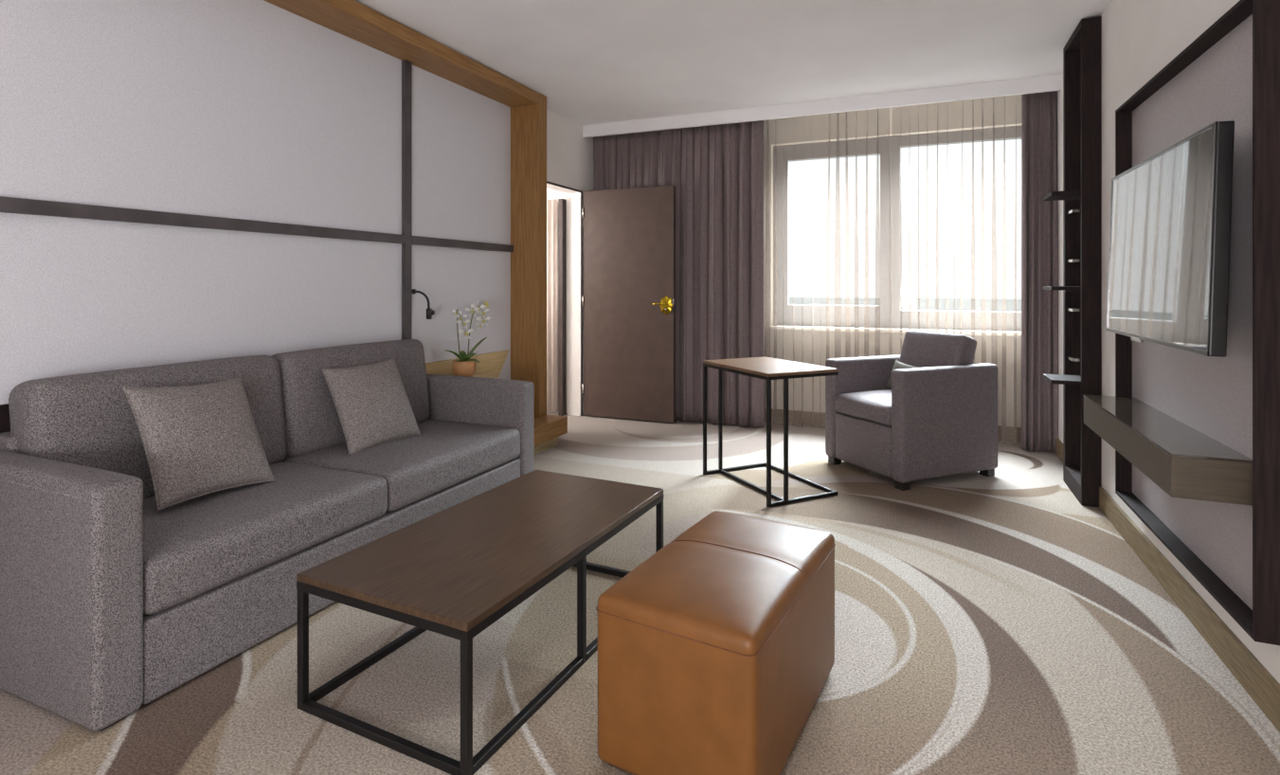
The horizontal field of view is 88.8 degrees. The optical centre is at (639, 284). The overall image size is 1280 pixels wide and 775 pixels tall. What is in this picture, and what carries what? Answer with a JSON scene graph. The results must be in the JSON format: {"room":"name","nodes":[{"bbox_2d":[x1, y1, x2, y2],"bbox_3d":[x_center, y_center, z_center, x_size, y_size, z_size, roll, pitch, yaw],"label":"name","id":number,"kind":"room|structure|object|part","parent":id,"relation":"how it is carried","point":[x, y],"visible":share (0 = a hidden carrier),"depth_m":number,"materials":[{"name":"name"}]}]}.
{"room":"hotel room","nodes":[
{"label":"hotel room","id":0,"kind":"room"},
{"bbox_2d":[546,188,566,414],"bbox_3d":[-1.804,-0.125,5.421,1.620,2.650,2.150,0,0,23],"label":"wall","id":1,"kind":"structure","parent":0,"point":[551,194],"depth_m":6.07,"materials":[{"name":"paint"}]},
{"bbox_2d":[546,198,558,412],"bbox_3d":[-0.969,0.195,6.090,0.470,1.950,0.040,0,0,23],"label":"curtain","id":2,"kind":"object","parent":1,"relation":"hanging from","point":[551,205],"visible":0.28,"depth_m":6.02,"materials":[{"name":"beige fabric"}]},
{"bbox_2d":[546,108,593,415],"bbox_3d":[-1.901,-0.125,3.096,0.270,2.650,7.200,0,0,23],"label":"wall","id":3,"kind":"structure","parent":0,"point":[569,155],"depth_m":5.96,"materials":[{"name":"paint"}]},
{"bbox_2d":[0,0,513,404],"bbox_3d":[-2.115,-0.077,2.380,0.060,2.555,5.715,0,0,23],"label":"wall panel","id":4,"kind":"object","parent":3,"relation":"attached to","point":[182,181],"visible":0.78,"depth_m":2.95,"materials":[{"name":"paint"}]},
{"bbox_2d":[0,403,10,432],"bbox_3d":[-2.619,0.655,1.174,0.020,0.490,3.100,0,0,23],"label":"board","id":5,"kind":"object","parent":4,"relation":"attached to","point":[5,423],"visible":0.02,"depth_m":2.22,"materials":[{"name":"brown wood"}]},
{"bbox_3d":[-2.353,0.477,1.860,0.030,1.445,4.570,0,0,23],"label":"fabric panel","id":6,"kind":"part","parent":4,"relation":"part of","materials":[{"name":"grey fabric"}]},
{"bbox_3d":[-2.353,-0.826,1.860,0.030,1.058,4.570,0,0,23],"label":"fabric panel","id":7,"kind":"part","parent":4,"relation":"part of","materials":[{"name":"grey fabric"}]},
{"bbox_2d":[412,288,434,319],"bbox_3d":[-1.341,0.122,4.022,0.152,0.185,0.045,0,0,-24],"label":"reading lamp","id":8,"kind":"object","parent":4,"relation":"attached to","point":[429,312],"visible":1,"depth_m":4.02,"materials":[{"name":"black plastic"}]},
{"bbox_3d":[-1.219,0.477,4.513,0.030,1.445,1.090,0,0,23],"label":"fabric panel","id":9,"kind":"part","parent":4,"relation":"part of","materials":[{"name":"grey fabric"}]},
{"bbox_3d":[-1.219,-0.826,4.513,0.030,1.058,1.090,0,0,23],"label":"fabric panel","id":10,"kind":"part","parent":4,"relation":"part of","materials":[{"name":"grey fabric"}]},
{"bbox_2d":[425,349,509,378],"bbox_3d":[-1.179,0.600,4.547,0.018,0.200,0.915,0,0,23],"label":"shelf","id":11,"kind":"object","parent":4,"relation":"attached to","point":[491,363],"visible":0.29,"depth_m":4.65,"materials":[{"name":"brown wood"}]},
{"bbox_2d":[546,180,582,415],"bbox_3d":[-0.672,0.175,5.627,0.012,2.050,0.730,0,0,23],"label":"door frame","id":12,"kind":"structure","parent":3,"relation":"attached to","point":[553,184],"depth_m":5.95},
{"bbox_2d":[582,185,675,423],"bbox_3d":[-0.120,0.172,5.755,0.883,2.033,0.107,0,0,23],"label":"door","id":13,"kind":"structure","parent":3,"relation":"in","point":[629,296],"depth_m":5.75,"materials":[{"name":"wood"}]},
{"bbox_2d":[0,413,1279,774],"bbox_3d":[-0.744,1.230,2.711,5.700,0.060,7.400,0,0,23],"label":"floor","id":14,"kind":"structure","parent":0,"point":[1001,623],"depth_m":2.07,"materials":[{"name":"carpet"}]},
{"bbox_2d":[0,339,533,731],"bbox_3d":[-1.408,0.755,2.870,0.874,0.889,2.143,0,0,23],"label":"sofa","id":15,"kind":"object","parent":14,"relation":"on","point":[111,602],"visible":0.85,"depth_m":2.15,"materials":[{"name":"fabric"}]},
{"bbox_3d":[-1.806,0.859,1.944,0.870,0.658,0.125,0,0,23],"label":"armrest","id":16,"kind":"part","parent":15,"relation":"part of","materials":[{"name":"fabric"}]},
{"bbox_3d":[-1.737,0.730,3.010,0.160,0.460,1.890,0,0,23],"label":"frame","id":17,"kind":"part","parent":15,"relation":"part of","materials":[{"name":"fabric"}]},
{"bbox_2d":[8,355,287,498],"bbox_3d":[-1.829,0.560,2.541,0.234,0.498,0.915,0,0,23],"label":"cushion","id":18,"kind":"object","parent":15,"relation":"on","point":[88,420],"depth_m":2.29,"materials":[{"name":"fabric"}]},
{"bbox_2d":[123,377,275,510],"bbox_3d":[-1.597,0.560,2.395,0.232,0.415,0.463,0,0,20],"label":"throw cushion","id":19,"kind":"object","parent":15,"relation":"on","point":[203,439],"visible":1,"depth_m":2.32,"materials":[{"name":"fabric"}]},
{"bbox_2d":[143,461,387,614],"bbox_3d":[-1.506,0.858,2.387,0.674,0.178,0.920,0,0,23],"label":"seat cushion","id":20,"kind":"object","parent":15,"relation":"on","point":[198,549],"depth_m":2.21,"materials":[{"name":"fabric"}]},
{"bbox_2d":[270,339,430,459],"bbox_3d":[-1.466,0.560,3.389,0.234,0.498,0.921,0,0,23],"label":"cushion","id":21,"kind":"object","parent":15,"relation":"on","point":[312,423],"depth_m":3.09,"materials":[{"name":"fabric"}]},
{"bbox_2d":[321,358,420,454],"bbox_3d":[-1.302,0.586,3.199,0.218,0.399,0.444,0,0,29],"label":"throw cushion","id":22,"kind":"object","parent":15,"relation":"on","point":[373,408],"visible":0.99,"depth_m":3.12,"materials":[{"name":"fabric"}]},
{"bbox_2d":[283,419,520,511],"bbox_3d":[-1.135,0.858,3.255,0.674,0.178,0.960,0,0,23],"label":"seat cushion","id":23,"kind":"object","parent":15,"relation":"on","point":[448,456],"depth_m":3.04,"materials":[{"name":"fabric"}]},
{"bbox_3d":[-1.014,0.864,3.797,0.870,0.648,0.125,0,0,23],"label":"armrest","id":24,"kind":"part","parent":15,"relation":"part of","materials":[{"name":"fabric"}]},
{"bbox_2d":[296,469,663,774],"bbox_3d":[-0.438,1.009,2.232,0.616,0.382,1.160,0,0,26],"label":"coffee table","id":25,"kind":"object","parent":14,"relation":"on","point":[454,571],"visible":0.91,"depth_m":1.93,"materials":[{"name":"brown wood"}]},
{"bbox_3d":[-0.955,1.032,1.852,0.023,0.337,0.023,0,0,26],"label":"leg","id":26,"kind":"part","parent":25,"relation":"part of","materials":[{"name":"metal"}]},
{"bbox_3d":[-0.836,1.188,2.094,0.023,0.023,0.516,0,0,26],"label":"rail","id":27,"kind":"part","parent":25,"relation":"part of","materials":[{"name":"metal"}]},
{"bbox_3d":[-0.689,1.188,1.722,0.570,0.023,0.023,0,0,26],"label":"rail","id":28,"kind":"part","parent":25,"relation":"part of","materials":[{"name":"metal"}]},
{"bbox_3d":[-0.422,1.032,1.591,0.023,0.337,0.023,0,0,26],"label":"leg","id":29,"kind":"part","parent":25,"relation":"part of","materials":[{"name":"metal"}]},
{"bbox_3d":[-0.438,0.851,2.232,0.616,0.024,1.160,0,0,26],"label":"frame","id":30,"kind":"part","parent":25,"relation":"part of","materials":[{"name":"metal"}]},
{"bbox_3d":[-0.304,1.188,1.833,0.023,0.023,0.516,0,0,26],"label":"rail","id":31,"kind":"part","parent":25,"relation":"part of","materials":[{"name":"metal"}]},
{"bbox_3d":[-0.185,1.032,2.074,0.023,0.337,0.023,0,0,26],"label":"leg","id":32,"kind":"part","parent":25,"relation":"part of","materials":[{"name":"metal"}]},
{"bbox_3d":[-0.053,1.188,2.343,0.023,0.023,0.576,0,0,26],"label":"rail","id":33,"kind":"part","parent":25,"relation":"part of","materials":[{"name":"metal"}]},
{"bbox_3d":[-0.187,1.188,2.742,0.570,0.023,0.023,0,0,26],"label":"rail","id":34,"kind":"part","parent":25,"relation":"part of","materials":[{"name":"metal"}]},
{"bbox_3d":[0.079,1.032,2.611,0.023,0.337,0.023,0,0,26],"label":"leg","id":35,"kind":"part","parent":25,"relation":"part of","materials":[{"name":"metal"}]},
{"bbox_2d":[558,198,566,415],"bbox_3d":[-0.713,0.210,5.997,0.046,1.980,0.068,0,0,23],"label":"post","id":36,"kind":"object","parent":14,"relation":"on","point":[562,203],"visible":1,"depth_m":5.97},
{"bbox_2d":[595,510,835,774],"bbox_3d":[0.249,0.974,1.832,0.426,0.452,0.732,0,0,30],"label":"ottoman","id":37,"kind":"object","parent":14,"relation":"on","point":[716,651],"visible":1,"depth_m":1.57,"materials":[{"name":"leather"}]},
{"bbox_2d":[703,357,838,507],"bbox_3d":[0.762,0.840,3.921,0.486,0.720,0.680,0,0,-26],"label":"side table","id":38,"kind":"object","parent":14,"relation":"on","point":[768,369],"visible":1,"depth_m":3.79,"materials":[{"name":"brown wood"}]},
{"bbox_3d":[0.409,0.858,4.118,0.020,0.684,0.020,0,0,-26],"label":"leg","id":39,"kind":"part","parent":38,"relation":"part of","materials":[{"name":"metal"}]},
{"bbox_3d":[0.513,0.848,4.168,0.020,0.664,0.020,0,0,-26],"label":"leg","id":40,"kind":"part","parent":38,"relation":"part of","materials":[{"name":"metal"}]},
{"bbox_3d":[0.619,1.190,4.219,0.446,0.020,0.020,0,0,-26],"label":"rail","id":41,"kind":"part","parent":38,"relation":"part of","materials":[{"name":"metal"}]},
{"bbox_3d":[0.655,1.190,3.870,0.020,0.020,0.640,0,0,-26],"label":"rail","id":42,"kind":"part","parent":38,"relation":"part of","materials":[{"name":"metal"}]},
{"bbox_3d":[0.694,0.858,3.523,0.020,0.684,0.020,0,0,-26],"label":"leg","id":43,"kind":"part","parent":38,"relation":"part of","materials":[{"name":"metal"}]},
{"bbox_3d":[0.762,0.507,3.921,0.486,0.018,0.680,0,0,-26],"label":"frame","id":44,"kind":"part","parent":38,"relation":"part of","materials":[{"name":"metal"}]},
{"bbox_3d":[0.798,0.848,3.573,0.020,0.664,0.020,0,0,-26],"label":"leg","id":45,"kind":"part","parent":38,"relation":"part of","materials":[{"name":"metal"}]},
{"bbox_3d":[0.972,1.190,4.022,0.020,0.020,0.680,0,0,-26],"label":"rail","id":46,"kind":"part","parent":38,"relation":"part of","materials":[{"name":"metal"}]},
{"bbox_3d":[0.904,1.190,3.623,0.446,0.020,0.020,0,0,-26],"label":"rail","id":47,"kind":"part","parent":38,"relation":"part of","materials":[{"name":"metal"}]},
{"bbox_2d":[825,329,997,490],"bbox_3d":[1.736,0.759,4.243,0.814,0.881,0.698,0,0,-23],"label":"armchair","id":48,"kind":"object","parent":14,"relation":"on","point":[938,418],"visible":1,"depth_m":4.00,"materials":[{"name":"fabric"}]},
{"bbox_3d":[1.626,0.828,4.521,0.798,0.655,0.100,0,0,-23],"label":"armrest","id":49,"kind":"part","parent":48,"relation":"part of","materials":[{"name":"fabric"}]},
{"bbox_2d":[834,389,891,425],"bbox_3d":[1.677,0.773,4.218,0.684,0.140,0.492,0,0,-23],"label":"seat cushion","id":50,"kind":"object","parent":48,"relation":"on","point":[867,406],"depth_m":4.10,"materials":[{"name":"fabric"}]},
{"bbox_3d":[1.700,0.999,4.228,0.694,0.302,0.498,0,0,-23],"label":"panel","id":51,"kind":"part","parent":48,"relation":"part of","materials":[{"name":"fabric"}]},
{"bbox_2d":[885,359,917,388],"bbox_3d":[1.744,0.620,4.361,0.083,0.217,0.226,0,0,-23],"label":"throw cushion","id":52,"kind":"object","parent":48,"relation":"on","point":[897,365],"visible":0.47,"depth_m":4.40,"materials":[{"name":"fabric"}]},
{"bbox_2d":[899,329,976,367],"bbox_3d":[1.946,0.533,4.333,0.251,0.428,0.494,0,0,-23],"label":"cushion","id":53,"kind":"object","parent":48,"relation":"on","point":[920,349],"depth_m":4.25,"materials":[{"name":"fabric"}]},
{"bbox_3d":[1.861,0.828,3.971,0.798,0.655,0.100,0,0,-23],"label":"armrest","id":54,"kind":"part","parent":48,"relation":"part of","materials":[{"name":"fabric"}]},
{"bbox_2d":[1043,16,1101,507],"bbox_3d":[2.470,-0.120,3.778,0.227,2.640,0.490,0,0,23],"label":"shelving unit","id":55,"kind":"object","parent":14,"relation":"on","point":[1081,194],"visible":0.95,"depth_m":3.59,"materials":[{"name":"brown wood"}]},
{"bbox_3d":[2.436,-0.503,3.702,0.226,0.022,0.277,0,0,23],"label":"shelf","id":56,"kind":"part","parent":55,"relation":"part of","materials":[{"name":"brown wood"}]},
{"bbox_3d":[2.436,0.023,3.702,0.226,0.022,0.277,0,0,23],"label":"shelf","id":57,"kind":"part","parent":55,"relation":"part of","materials":[{"name":"brown wood"}]},
{"bbox_3d":[2.436,0.541,3.702,0.226,0.022,0.277,0,0,23],"label":"shelf","id":58,"kind":"part","parent":55,"relation":"part of","materials":[{"name":"grey glass"}]},
{"bbox_3d":[2.619,-0.120,3.954,0.091,2.640,0.050,0,0,23],"label":"panel","id":59,"kind":"part","parent":55,"relation":"part of","materials":[{"name":"brown wood"}]},
{"bbox_3d":[2.527,-1.420,3.739,0.091,0.040,0.418,0,0,23],"label":"rail","id":60,"kind":"part","parent":55,"relation":"part of","materials":[{"name":"brown wood"}]},
{"bbox_3d":[2.527,1.150,3.739,0.091,0.100,0.418,0,0,23],"label":"rail","id":61,"kind":"part","parent":55,"relation":"part of","materials":[{"name":"brown wood"}]},
{"bbox_3d":[2.440,-0.120,3.537,0.091,2.640,0.022,0,0,23],"label":"panel","id":62,"kind":"part","parent":55,"relation":"part of","materials":[{"name":"brown wood"}]},
{"bbox_2d":[354,0,1111,126],"bbox_3d":[-0.744,-1.500,2.711,5.700,0.100,7.400,0,0,23],"label":"ceiling","id":63,"kind":"structure","parent":0,"point":[593,62],"depth_m":3.93,"materials":[{"name":"paint"}]},
{"bbox_2d":[582,73,1061,138],"bbox_3d":[1.199,-1.397,5.260,3.730,0.105,0.035,0,0,23],"label":"pelmet","id":64,"kind":"structure","parent":63,"relation":"attached to","point":[1052,82],"depth_m":5.10,"materials":[{"name":"paint"}]},
{"bbox_3d":[1.263,-1.427,5.409,3.690,0.045,0.160,0,0,23],"label":"track","id":65,"kind":"object","parent":63,"relation":"attached to","visible":0},
{"bbox_2d":[593,120,764,427],"bbox_3d":[0.292,-0.104,5.761,1.610,2.592,0.170,0,0,23],"label":"curtain","id":66,"kind":"object","parent":65,"relation":"hanging from","point":[716,171],"visible":0.56,"depth_m":5.60,"materials":[{"name":"fabric"}]},
{"bbox_2d":[1021,90,1058,452],"bbox_3d":[2.870,-0.104,4.689,0.232,2.592,0.140,0,0,23],"label":"curtain","id":67,"kind":"object","parent":65,"relation":"hanging from","point":[1039,242],"visible":0.98,"depth_m":4.66,"materials":[{"name":"fabric"}]},
{"bbox_2d":[763,94,1021,427],"bbox_3d":[1.393,-0.125,5.712,3.730,2.650,0.200,0,0,23],"label":"wall","id":68,"kind":"structure","parent":0,"point":[808,347],"depth_m":5.43,"materials":[{"name":"paint"}]},
{"bbox_2d":[764,125,1021,336],"bbox_3d":[2.074,-0.415,5.334,2.100,1.610,0.240,0,0,23],"label":"window","id":69,"kind":"structure","parent":68,"relation":"in","point":[889,315],"depth_m":5.39,"materials":[{"name":"plastic"},{"name":"painted wood"}]},
{"bbox_3d":[2.060,0.375,5.302,2.100,0.030,0.170,0,0,23],"label":"sill","id":70,"kind":"part","parent":69,"relation":"part of","materials":[{"name":"stone"}]},
{"bbox_2d":[764,408,1021,442],"bbox_3d":[1.350,1.143,5.614,3.730,0.115,0.015,0,0,23],"label":"baseboard","id":71,"kind":"structure","parent":68,"relation":"attached to","point":[1013,434],"depth_m":5.55,"materials":[{"name":"brown wood"}]},
{"bbox_2d":[1057,0,1279,684],"bbox_3d":[1.748,-0.125,1.645,0.120,2.650,7.400,0,0,23],"label":"wall","id":72,"kind":"structure","parent":0,"point":[1140,38],"depth_m":3.06,"materials":[{"name":"paint"}]},
{"bbox_2d":[1055,438,1063,462],"bbox_3d":[2.865,1.143,4.431,0.015,0.115,1.000,0,0,23],"label":"baseboard","id":73,"kind":"structure","parent":72,"relation":"attached to","point":[1059,445],"depth_m":4.49,"materials":[{"name":"brown wood"}]},
{"bbox_2d":[1099,486,1279,732],"bbox_3d":[1.349,1.143,0.886,0.015,0.115,5.690,0,0,23],"label":"baseboard","id":74,"kind":"structure","parent":72,"relation":"attached to","point":[1261,686],"depth_m":2.21,"materials":[{"name":"brown wood"}]},
{"bbox_2d":[1115,0,1279,645],"bbox_3d":[1.960,0.081,2.381,0.068,1.768,1.370,0,0,23],"label":"framed panel","id":75,"kind":"object","parent":72,"relation":"attached to","point":[1231,71],"visible":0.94,"depth_m":2.00,"materials":[{"name":"fabric"}]},
{"bbox_2d":[1083,395,1252,505],"bbox_3d":[1.915,0.577,2.458,0.196,0.131,1.147,0,0,23],"label":"floating shelf","id":76,"kind":"object","parent":75,"relation":"attached to","point":[1183,461],"visible":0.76,"depth_m":2.10,"materials":[{"name":"brown wood"}]},
{"bbox_3d":[1.915,0.514,2.458,0.196,0.007,1.147,0,0,23],"label":"plate","id":77,"kind":"part","parent":76,"relation":"part of","materials":[{"name":"brown wood"}]},
{"bbox_2d":[1106,120,1234,357],"bbox_3d":[1.913,-0.122,2.363,0.124,0.686,1.110,2,1,23],"label":"television","id":78,"kind":"object","parent":75,"relation":"attached to","point":[1170,221],"visible":1,"depth_m":2.14,"materials":[{"name":"black plastic"}]},
{"bbox_3d":[1.960,-0.796,2.381,0.068,0.014,1.342,0,0,23],"label":"frame rail","id":79,"kind":"part","parent":75,"relation":"part of","materials":[{"name":"brown wood"}]},
{"bbox_3d":[1.960,0.958,2.381,0.068,0.014,1.342,0,0,23],"label":"frame rail","id":80,"kind":"part","parent":75,"relation":"part of","materials":[{"name":"brown wood"}]},
{"bbox_3d":[1.988,0.081,2.369,0.007,1.740,1.342,0,0,23],"label":"fabric panel","id":81,"kind":"part","parent":75,"relation":"part of","materials":[{"name":"grey fabric"}]},
{"label":"outside","id":82,"kind":"structure","parent":0,"visible":0},
{"bbox_2d":[789,297,1021,311],"bbox_3d":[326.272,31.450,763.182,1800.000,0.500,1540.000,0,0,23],"label":"land","id":83,"kind":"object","parent":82,"point":[913,304],"visible":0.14,"depth_m":1050.21,"materials":[{"name":"white"}]},
{"bbox_3d":[-1.088,-0.125,1.906,5.700,2.650,5.950,0,0,23],"label":"wall","id":84,"kind":"structure","parent":0,"visible":0},
{"bbox_2d":[263,0,567,455],"bbox_3d":[-1.902,-0.125,2.355,0.450,2.650,5.835,0,0,23],"label":"surround","id":85,"kind":"object","parent":84,"relation":"attached to","point":[351,19],"visible":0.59,"depth_m":4.92,"materials":[{"name":"brown wood"}]},
{"bbox_2d":[472,374,497,378],"bbox_3d":[-1.150,0.807,4.271,0.248,0.384,0.410,0,0,23],"label":"nightstand","id":86,"kind":"object","parent":85,"relation":"on","point":[475,375],"visible":0.11,"depth_m":4.40,"materials":[{"name":"brown wood"}]},
{"bbox_2d":[445,300,490,377],"bbox_3d":[-1.123,0.361,4.287,0.186,0.508,0.322,0,0,23],"label":"potted orchid","id":87,"kind":"object","parent":86,"relation":"on","point":[464,366],"visible":0.98,"depth_m":4.24,"materials":[{"name":"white plant"}]},
{"bbox_3d":[-1.170,0.337,4.214,0.015,0.356,0.059,0,0,8],"label":"stem","id":88,"kind":"part","parent":87,"relation":"part of","materials":[{"name":"green plant"}]},
{"bbox_3d":[-1.149,0.556,4.270,0.152,0.118,0.152,0,0,23],"label":"pot","id":89,"kind":"part","parent":87,"relation":"part of","materials":[{"name":"orange ceramic"}]},
{"bbox_3d":[-1.087,0.322,4.336,0.013,0.388,0.144,0,0,44],"label":"stem","id":90,"kind":"part","parent":87,"relation":"part of","materials":[{"name":"green plant"}]},
{"bbox_3d":[-0.862,-0.219,5.018,0.270,2.438,0.120,0,0,23],"label":"post","id":91,"kind":"part","parent":85,"relation":"part of","materials":[{"name":"brown wood"}]}
]}

